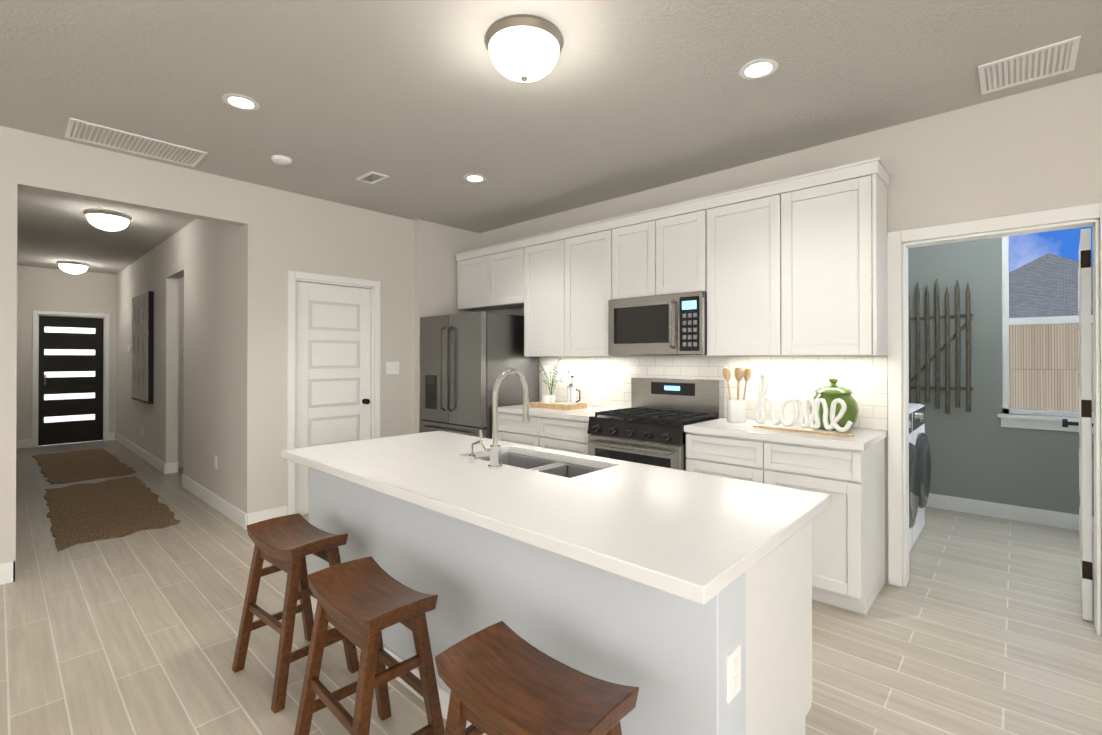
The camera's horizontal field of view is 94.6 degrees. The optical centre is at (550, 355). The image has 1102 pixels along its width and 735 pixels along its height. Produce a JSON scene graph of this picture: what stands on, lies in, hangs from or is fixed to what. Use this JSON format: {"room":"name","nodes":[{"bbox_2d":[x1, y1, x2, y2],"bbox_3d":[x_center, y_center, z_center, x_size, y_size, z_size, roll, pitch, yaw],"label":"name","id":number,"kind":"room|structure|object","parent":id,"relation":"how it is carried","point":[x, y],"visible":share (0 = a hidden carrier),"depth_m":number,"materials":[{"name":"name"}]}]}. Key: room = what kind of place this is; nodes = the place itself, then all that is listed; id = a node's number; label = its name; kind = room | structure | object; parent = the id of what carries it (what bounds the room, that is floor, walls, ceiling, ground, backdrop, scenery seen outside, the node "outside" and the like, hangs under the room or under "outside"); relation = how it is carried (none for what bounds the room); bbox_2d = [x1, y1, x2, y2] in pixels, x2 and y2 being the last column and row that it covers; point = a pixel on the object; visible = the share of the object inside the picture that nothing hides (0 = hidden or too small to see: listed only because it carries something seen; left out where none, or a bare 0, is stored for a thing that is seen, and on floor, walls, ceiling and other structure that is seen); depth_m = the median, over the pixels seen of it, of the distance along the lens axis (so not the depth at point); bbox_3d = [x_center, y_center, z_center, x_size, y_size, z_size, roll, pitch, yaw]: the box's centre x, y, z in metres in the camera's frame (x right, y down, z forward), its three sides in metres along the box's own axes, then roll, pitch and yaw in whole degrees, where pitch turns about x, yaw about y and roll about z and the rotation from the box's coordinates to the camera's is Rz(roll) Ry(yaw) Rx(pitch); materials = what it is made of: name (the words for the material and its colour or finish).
{"room":"kitchen","nodes":[
{"label":"kitchen","id":0,"kind":"room"},
{"bbox_2d":[0,440,1101,734],"bbox_3d":[-2.074,1.419,3.343,15.100,0.100,9.970,0,0,43],"label":"floor","id":1,"kind":"structure","parent":0,"point":[978,626],"depth_m":2.44,"materials":[{"name":"beige tile"}]},
{"bbox_2d":[32,448,135,483],"bbox_3d":[-6.023,1.376,6.508,2.503,0.012,0.793,0,0,43],"label":"rug","id":2,"kind":"object","parent":1,"relation":"on","point":[68,467],"visible":1,"depth_m":6.31,"materials":[{"name":"wicker"}]},
{"bbox_2d":[44,476,179,550],"bbox_3d":[-4.103,1.368,4.687,2.476,0.012,0.795,0,0,43],"label":"rug","id":3,"kind":"object","parent":1,"relation":"on","point":[78,513],"visible":1,"depth_m":4.45,"materials":[{"name":"wicker"}]},
{"bbox_2d":[232,513,358,712],"bbox_3d":[-1.108,1.056,2.208,0.449,0.616,0.353,0,0,39],"label":"stool","id":4,"kind":"object","parent":1,"relation":"on","point":[287,544],"visible":0.83,"depth_m":2.17,"materials":[{"name":"brown wood"}]},
{"bbox_2d":[294,556,444,734],"bbox_3d":[-0.596,1.053,1.671,0.455,0.616,0.365,0,0,43],"label":"stool","id":5,"kind":"object","parent":1,"relation":"on","point":[362,603],"visible":1,"depth_m":1.62,"materials":[{"name":"brown wood"}]},
{"bbox_2d":[420,312,538,438],"bbox_3d":[-0.736,0.494,5.023,0.952,1.765,0.800,0,0,43],"label":"fridge","id":6,"kind":"object","parent":1,"relation":"on","point":[467,360],"visible":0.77,"depth_m":4.70,"materials":[{"name":"silver metal"}]},
{"bbox_2d":[498,413,545,447],"bbox_3d":[-0.061,0.934,4.550,0.599,0.880,0.619,0,0,43],"label":"base cabinet","id":7,"kind":"object","parent":1,"relation":"on","point":[511,427],"depth_m":4.31,"materials":[{"name":"wood"}]},
{"bbox_2d":[498,405,615,420],"bbox_3d":[0.106,0.473,4.388,1.072,0.040,0.634,0,0,43],"label":"countertop","id":8,"kind":"structure","parent":7,"relation":"on","point":[583,414],"depth_m":4.15,"materials":[{"name":"white stone"}]},
{"bbox_2d":[530,358,586,409],"bbox_3d":[0.056,0.235,4.516,0.498,0.435,0.300,0,0,43],"label":"tray","id":9,"kind":"object","parent":8,"relation":"on","point":[549,401],"visible":1,"depth_m":4.42,"materials":[{"name":"brown wood"}]},
{"bbox_2d":[435,621,638,734],"bbox_3d":[-0.045,1.051,1.207,0.455,0.616,0.365,0,0,43],"label":"stool","id":10,"kind":"object","parent":1,"relation":"on","point":[500,678],"visible":1,"depth_m":1.19,"materials":[{"name":"brown wood"}]},
{"bbox_2d":[304,465,828,734],"bbox_3d":[-0.181,0.954,2.295,2.354,0.820,0.862,0,0,43],"label":"kitchen island","id":11,"kind":"object","parent":1,"relation":"on","point":[741,663],"depth_m":1.56,"materials":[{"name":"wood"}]},
{"bbox_2d":[281,431,830,608],"bbox_3d":[-0.218,0.524,2.287,2.418,0.040,1.016,0,0,43],"label":"island countertop","id":12,"kind":"structure","parent":11,"relation":"on","point":[683,534],"depth_m":1.73,"materials":[{"name":"white stone"}]},
{"bbox_2d":[469,369,530,468],"bbox_3d":[-0.243,0.282,2.404,0.208,0.444,0.253,0,0,43],"label":"faucet","id":13,"kind":"object","parent":12,"relation":"on","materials":[{"name":"silver metal"}]},
{"bbox_2d":[505,449,604,476],"bbox_3d":[-0.080,0.649,2.488,0.800,0.234,0.401,0,0,43],"label":"sink","id":14,"kind":"object","parent":12,"relation":"in","point":[530,460],"depth_m":2.64,"materials":[{"name":"silver metal"}]},
{"bbox_2d":[727,643,740,702],"bbox_3d":[0.454,0.785,1.259,0.008,0.115,0.070,0,0,43],"label":"outlet plate","id":15,"kind":"object","parent":11,"relation":"attached to","point":[734,650],"depth_m":1.25,"materials":[{"name":"white plastic"}]},
{"bbox_2d":[546,417,589,454],"bbox_3d":[0.284,0.933,4.233,0.599,0.880,0.619,0,0,43],"label":"base cabinet","id":16,"kind":"object","parent":1,"relation":"on","point":[569,436],"depth_m":3.96,"materials":[{"name":"wood"}]},
{"bbox_2d":[587,377,723,470],"bbox_3d":[0.751,0.773,3.727,0.756,1.195,0.729,0,0,43],"label":"range","id":17,"kind":"object","parent":1,"relation":"on","point":[647,427],"visible":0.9,"depth_m":3.66,"materials":[{"name":"silver metal"}]},
{"bbox_2d":[686,433,777,485],"bbox_3d":[1.282,0.929,3.318,0.560,0.880,0.619,0,0,43],"label":"base cabinet","id":18,"kind":"object","parent":1,"relation":"on","point":[739,458],"depth_m":3.07,"materials":[{"name":"wood"}]},
{"bbox_2d":[778,441,884,614],"bbox_3d":[1.599,0.927,3.028,0.560,0.880,0.619,0,0,43],"label":"base cabinet","id":19,"kind":"object","parent":1,"relation":"on","point":[847,474],"depth_m":2.73,"materials":[{"name":"wood"}]},
{"bbox_2d":[684,417,885,452],"bbox_3d":[1.439,0.468,3.166,1.004,0.040,0.634,0,0,43],"label":"countertop","id":20,"kind":"structure","parent":19,"relation":"on","point":[863,439],"depth_m":2.97,"materials":[{"name":"white stone"}]},
{"bbox_2d":[723,367,751,422],"bbox_3d":[1.271,0.260,3.470,0.201,0.377,0.124,0,0,43],"label":"utensil crock","id":21,"kind":"object","parent":20,"relation":"on","point":[736,410],"visible":1,"depth_m":3.42,"materials":[{"name":"white ceramic"}]},
{"bbox_2d":[753,425,853,436],"bbox_3d":[1.475,0.441,3.006,0.044,0.010,0.555,0,0,-42],"label":"wooden board","id":22,"kind":"object","parent":20,"relation":"on","point":[808,431],"visible":1,"depth_m":2.98,"materials":[{"name":"brown wood"}]},
{"bbox_2d":[754,373,852,431],"bbox_3d":[1.474,0.265,3.008,0.040,0.321,0.556,0,0,-42],"label":"home sign","id":23,"kind":"object","parent":22,"relation":"on","point":[805,421],"visible":1,"depth_m":2.98,"materials":[{"name":"white wood"}]},
{"bbox_2d":[809,378,858,430],"bbox_3d":[1.736,0.291,3.124,0.270,0.312,0.270,0,0,43],"label":"canister","id":24,"kind":"object","parent":20,"relation":"on","point":[831,392],"visible":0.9,"depth_m":3.03,"materials":[{"name":"ceramic"}]},
{"bbox_2d":[909,411,919,552],"bbox_3d":[2.092,0.875,3.576,0.770,0.990,0.559,0,0,43],"label":"dryer","id":25,"kind":"object","parent":1,"relation":"on","point":[914,480],"visible":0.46,"depth_m":3.36,"materials":[{"name":"white metal"}]},
{"bbox_2d":[909,403,930,546],"bbox_3d":[2.507,0.877,4.029,0.770,0.990,0.650,0,0,43],"label":"washer","id":26,"kind":"object","parent":1,"relation":"on","point":[920,441],"visible":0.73,"depth_m":3.74,"materials":[{"name":"white metal"}]},
{"bbox_2d":[0,72,1101,582],"bbox_3d":[-2.806,-0.010,2.477,14.840,2.750,7.535,0,0,43],"label":"wall","id":27,"kind":"structure","parent":0,"point":[212,276],"depth_m":4.16,"materials":[{"name":"grey paint"}]},
{"bbox_2d":[0,561,15,584],"bbox_3d":[-4.534,1.299,1.685,0.014,0.125,3.800,0,0,43],"label":"baseboard","id":28,"kind":"structure","parent":27,"relation":"attached to","point":[8,569],"depth_m":3.06,"materials":[{"name":"white wood"}]},
{"bbox_2d":[16,439,31,448],"bbox_3d":[-8.010,1.325,7.587,0.014,0.125,0.365,0,0,43],"label":"baseboard","id":29,"kind":"structure","parent":27,"relation":"attached to","point":[19,443],"depth_m":7.65,"materials":[{"name":"white wood"}]},
{"bbox_2d":[38,316,102,445],"bbox_3d":[-7.622,0.381,8.088,0.104,2.002,0.750,0,0,43],"label":"front door","id":30,"kind":"structure","parent":27,"relation":"in","point":[70,394],"depth_m":8.08,"materials":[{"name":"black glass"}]},
{"bbox_2d":[32,311,109,446],"bbox_3d":[-7.629,0.350,8.094,0.138,2.080,0.890,0,0,43],"label":"door frame","id":31,"kind":"structure","parent":27,"relation":"attached to","point":[106,317],"depth_m":8.00,"materials":[{"name":"white wood"}]},
{"bbox_2d":[112,432,167,473],"bbox_3d":[-5.873,1.324,7.187,3.704,0.125,0.023,0,0,43],"label":"baseboard","id":32,"kind":"structure","parent":27,"relation":"attached to","point":[155,462],"depth_m":6.83,"materials":[{"name":"white wood"}]},
{"bbox_2d":[132,291,153,403],"bbox_3d":[-5.466,-0.106,6.790,1.150,1.420,0.058,0,0,43],"label":"artwork","id":33,"kind":"object","parent":27,"relation":"attached to","point":[142,346],"visible":1,"depth_m":6.58,"materials":[{"name":"black ceramic"}]},
{"bbox_2d":[182,474,247,529],"bbox_3d":[-3.156,1.312,4.701,2.058,0.125,0.017,0,0,43],"label":"baseboard","id":34,"kind":"structure","parent":27,"relation":"attached to","point":[243,520],"depth_m":4.51,"materials":[{"name":"white wood"}]},
{"bbox_2d":[214,455,216,468],"bbox_3d":[-3.022,0.956,4.583,0.070,0.115,0.006,0,0,43],"label":"outlet","id":35,"kind":"object","parent":27,"relation":"attached to","point":[215,461],"depth_m":4.58,"materials":[{"name":"white plastic"}]},
{"bbox_2d":[248,506,286,524],"bbox_3d":[-2.296,1.310,4.129,0.017,0.125,0.287,0,0,43],"label":"baseboard","id":36,"kind":"structure","parent":27,"relation":"attached to","point":[254,517],"depth_m":4.11,"materials":[{"name":"white wood"}]},
{"bbox_2d":[296,281,369,514],"bbox_3d":[-1.935,0.365,4.556,0.102,2.002,0.692,0,0,43],"label":"pantry door","id":37,"kind":"structure","parent":27,"relation":"in","point":[332,364],"depth_m":4.54,"materials":[{"name":"white wood"}]},
{"bbox_2d":[287,270,380,514],"bbox_3d":[-1.959,0.330,4.585,0.138,2.088,0.836,0,0,43],"label":"door frame","id":38,"kind":"structure","parent":27,"relation":"attached to","point":[375,286],"depth_m":4.37,"materials":[{"name":"white wood"}]},
{"bbox_2d":[386,362,398,373],"bbox_3d":[-1.542,0.116,4.958,0.009,0.120,0.140,0,0,43],"label":"light switch","id":39,"kind":"object","parent":27,"relation":"attached to","point":[392,367],"depth_m":4.95,"materials":[{"name":"white plastic"}]},
{"bbox_2d":[455,246,503,311],"bbox_3d":[-0.675,-0.780,5.317,0.567,0.575,0.330,0,0,43],"label":"upper cabinet","id":40,"kind":"object","parent":27,"relation":"attached to","point":[473,266],"depth_m":5.21,"materials":[{"name":"white wood"}]},
{"bbox_2d":[491,238,522,308],"bbox_3d":[-0.353,-0.781,5.022,0.568,0.575,0.330,0,0,43],"label":"upper cabinet","id":41,"kind":"object","parent":27,"relation":"attached to","point":[507,258],"depth_m":4.87,"materials":[{"name":"white wood"}]},
{"bbox_2d":[523,229,570,356],"bbox_3d":[0.066,-0.533,4.636,0.560,1.075,0.330,0,0,43],"label":"upper cabinet","id":42,"kind":"object","parent":27,"relation":"attached to","point":[546,257],"depth_m":4.51,"materials":[{"name":"white wood"}]},
{"bbox_2d":[571,217,618,356],"bbox_3d":[0.409,-0.534,4.322,0.630,1.075,0.330,0,0,43],"label":"upper cabinet","id":43,"kind":"object","parent":27,"relation":"attached to","point":[595,246],"depth_m":4.17,"materials":[{"name":"white wood"}]},
{"bbox_2d":[590,390,599,403],"bbox_3d":[0.395,0.366,4.554,0.110,0.115,0.005,0,0,43],"label":"outlet","id":44,"kind":"object","parent":27,"relation":"attached to","point":[594,395],"depth_m":4.55,"materials":[{"name":"white plastic"}]},
{"bbox_2d":[619,209,662,298],"bbox_3d":[0.763,-0.759,3.999,0.460,0.628,0.330,0,0,43],"label":"upper cabinet","id":45,"kind":"object","parent":27,"relation":"attached to","point":[640,234],"depth_m":3.85,"materials":[{"name":"white wood"}]},
{"bbox_2d":[663,197,706,294],"bbox_3d":[1.006,-0.760,3.776,0.460,0.628,0.330,0,0,43],"label":"upper cabinet","id":46,"kind":"object","parent":27,"relation":"attached to","point":[685,223],"depth_m":3.61,"materials":[{"name":"white wood"}]},
{"bbox_2d":[608,291,706,355],"bbox_3d":[0.851,-0.223,3.840,0.786,0.437,0.442,0,0,43],"label":"microwave","id":47,"kind":"object","parent":46,"relation":"attached to","point":[675,324],"visible":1,"depth_m":3.68,"materials":[{"name":"silver metal"}]},
{"bbox_2d":[542,355,886,429],"bbox_3d":[0.973,0.216,4.035,2.865,0.469,0.010,0,0,43],"label":"tile backsplash","id":48,"kind":"structure","parent":27,"relation":"attached to","point":[863,379],"depth_m":3.63,"materials":[{"name":"white tile"}]},
{"bbox_2d":[707,177,794,355],"bbox_3d":[1.358,-0.538,3.452,0.625,1.075,0.330,0,0,43],"label":"upper cabinet","id":49,"kind":"object","parent":27,"relation":"attached to","point":[794,266],"depth_m":3.29,"materials":[{"name":"white wood"}]},
{"bbox_2d":[795,157,890,355],"bbox_3d":[1.705,-0.540,3.134,0.575,1.075,0.330,0,0,43],"label":"upper cabinet","id":50,"kind":"object","parent":27,"relation":"attached to","point":[841,280],"depth_m":2.95,"materials":[{"name":"white wood"}]},
{"bbox_2d":[887,202,1101,635],"bbox_3d":[2.424,0.310,2.792,0.947,2.112,0.156,0,0,43],"label":"door frame","id":51,"kind":"structure","parent":27,"relation":"attached to","point":[898,410],"depth_m":2.99,"materials":[{"name":"white wood"}]},
{"bbox_2d":[1062,229,1092,620],"bbox_3d":[3.037,0.352,2.868,0.187,2.012,0.768,0,0,43],"label":"laundry door","id":52,"kind":"structure","parent":51,"relation":"attached to","point":[1085,424],"depth_m":2.62,"materials":[{"name":"white wood"}]},
{"bbox_2d":[0,0,1101,273],"bbox_3d":[-2.074,-1.431,3.356,15.100,0.100,9.970,0,0,43],"label":"ceiling","id":53,"kind":"structure","parent":0,"point":[424,106],"depth_m":2.63,"materials":[{"name":"grey paint"}]},
{"bbox_2d":[56,261,89,275],"bbox_3d":[-6.968,-1.268,7.414,0.357,0.189,0.357,0,0,43],"label":"light","id":54,"kind":"object","parent":53,"relation":"attached to","point":[73,268],"visible":1,"depth_m":7.32,"materials":[{"name":"white glass"}]},
{"bbox_2d":[83,209,131,232],"bbox_3d":[-4.268,-1.279,4.898,0.357,0.189,0.357,0,0,43],"label":"light","id":55,"kind":"object","parent":53,"relation":"attached to","point":[108,221],"visible":1,"depth_m":4.80,"materials":[{"name":"white glass"}]},
{"bbox_2d":[64,118,207,166],"bbox_3d":[-2.684,-1.377,3.310,0.382,0.007,0.681,0,0,43],"label":"ceiling vent","id":56,"kind":"object","parent":53,"relation":"in","point":[80,130],"depth_m":3.29,"materials":[{"name":"white metal"}]},
{"bbox_2d":[222,93,259,109],"bbox_3d":[-1.684,-1.379,2.760,0.175,0.009,0.175,0,0,-2],"label":"recessed light","id":57,"kind":"object","parent":53,"relation":"in","point":[239,101],"depth_m":2.75,"materials":[{"name":"white"}]},
{"bbox_2d":[271,155,291,165],"bbox_3d":[-1.881,-1.364,3.551,0.130,0.032,0.130,0,0,43],"label":"smoke detector","id":58,"kind":"object","parent":53,"relation":"attached to","point":[281,160],"visible":1,"depth_m":3.52,"materials":[{"name":"white plastic"}]},
{"bbox_2d":[464,174,485,181],"bbox_3d":[-0.588,-1.374,3.926,0.175,0.009,0.175,0,0,-2],"label":"recessed light","id":59,"kind":"object","parent":53,"relation":"in","point":[469,177],"depth_m":3.92,"materials":[{"name":"white"}]},
{"bbox_2d":[484,14,563,81],"bbox_3d":[-0.117,-1.291,2.219,0.346,0.189,0.347,0,0,43],"label":"dome light","id":60,"kind":"object","parent":53,"relation":"attached to","point":[524,48],"visible":1,"depth_m":2.12,"materials":[{"name":"white glass"}]},
{"bbox_2d":[739,58,777,79],"bbox_3d":[0.998,-1.380,2.445,0.175,0.009,0.175,0,0,-2],"label":"recessed light","id":61,"kind":"object","parent":53,"relation":"in","point":[758,68],"depth_m":2.43,"materials":[{"name":"white"}]},
{"bbox_2d":[978,36,1080,94],"bbox_3d":[2.274,-1.381,2.431,0.339,0.007,0.357,0,0,43],"label":"ceiling vent","id":62,"kind":"object","parent":53,"relation":"in","point":[1060,57],"depth_m":2.42,"materials":[{"name":"white metal"}]},
{"bbox_2d":[908,237,1093,516],"bbox_3d":[2.414,-0.009,2.844,2.540,2.750,0.060,0,0,43],"label":"wall","id":63,"kind":"structure","parent":0,"point":[978,452],"depth_m":2.83,"materials":[{"name":"grey paint"}]},
{"bbox_2d":[908,279,972,413],"bbox_3d":[3.480,-0.091,4.577,0.490,1.210,0.050,0,0,43],"label":"decor","id":64,"kind":"object","parent":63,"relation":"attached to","point":[947,316],"visible":0.81,"depth_m":4.55,"materials":[{"name":"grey wood"}]},
{"bbox_2d":[926,493,1093,532],"bbox_3d":[3.778,1.311,4.325,2.300,0.125,0.014,0,0,43],"label":"baseboard","id":65,"kind":"structure","parent":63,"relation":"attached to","point":[1070,521],"depth_m":4.27,"materials":[{"name":"white wood"}]},
{"bbox_2d":[997,227,1092,432],"bbox_3d":[4.134,-0.236,4.033,0.890,1.665,0.125,0,0,43],"label":"laundry window","id":66,"kind":"structure","parent":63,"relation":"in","point":[1046,419],"depth_m":4.18,"materials":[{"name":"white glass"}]},
{"label":"outside","id":67,"kind":"structure","parent":0,"visible":0},
{"bbox_2d":[1009,226,1092,411],"bbox_3d":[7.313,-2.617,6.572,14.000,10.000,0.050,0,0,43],"label":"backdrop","id":68,"kind":"structure","parent":67,"point":[1071,400],"depth_m":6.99,"materials":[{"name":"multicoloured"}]}
]}

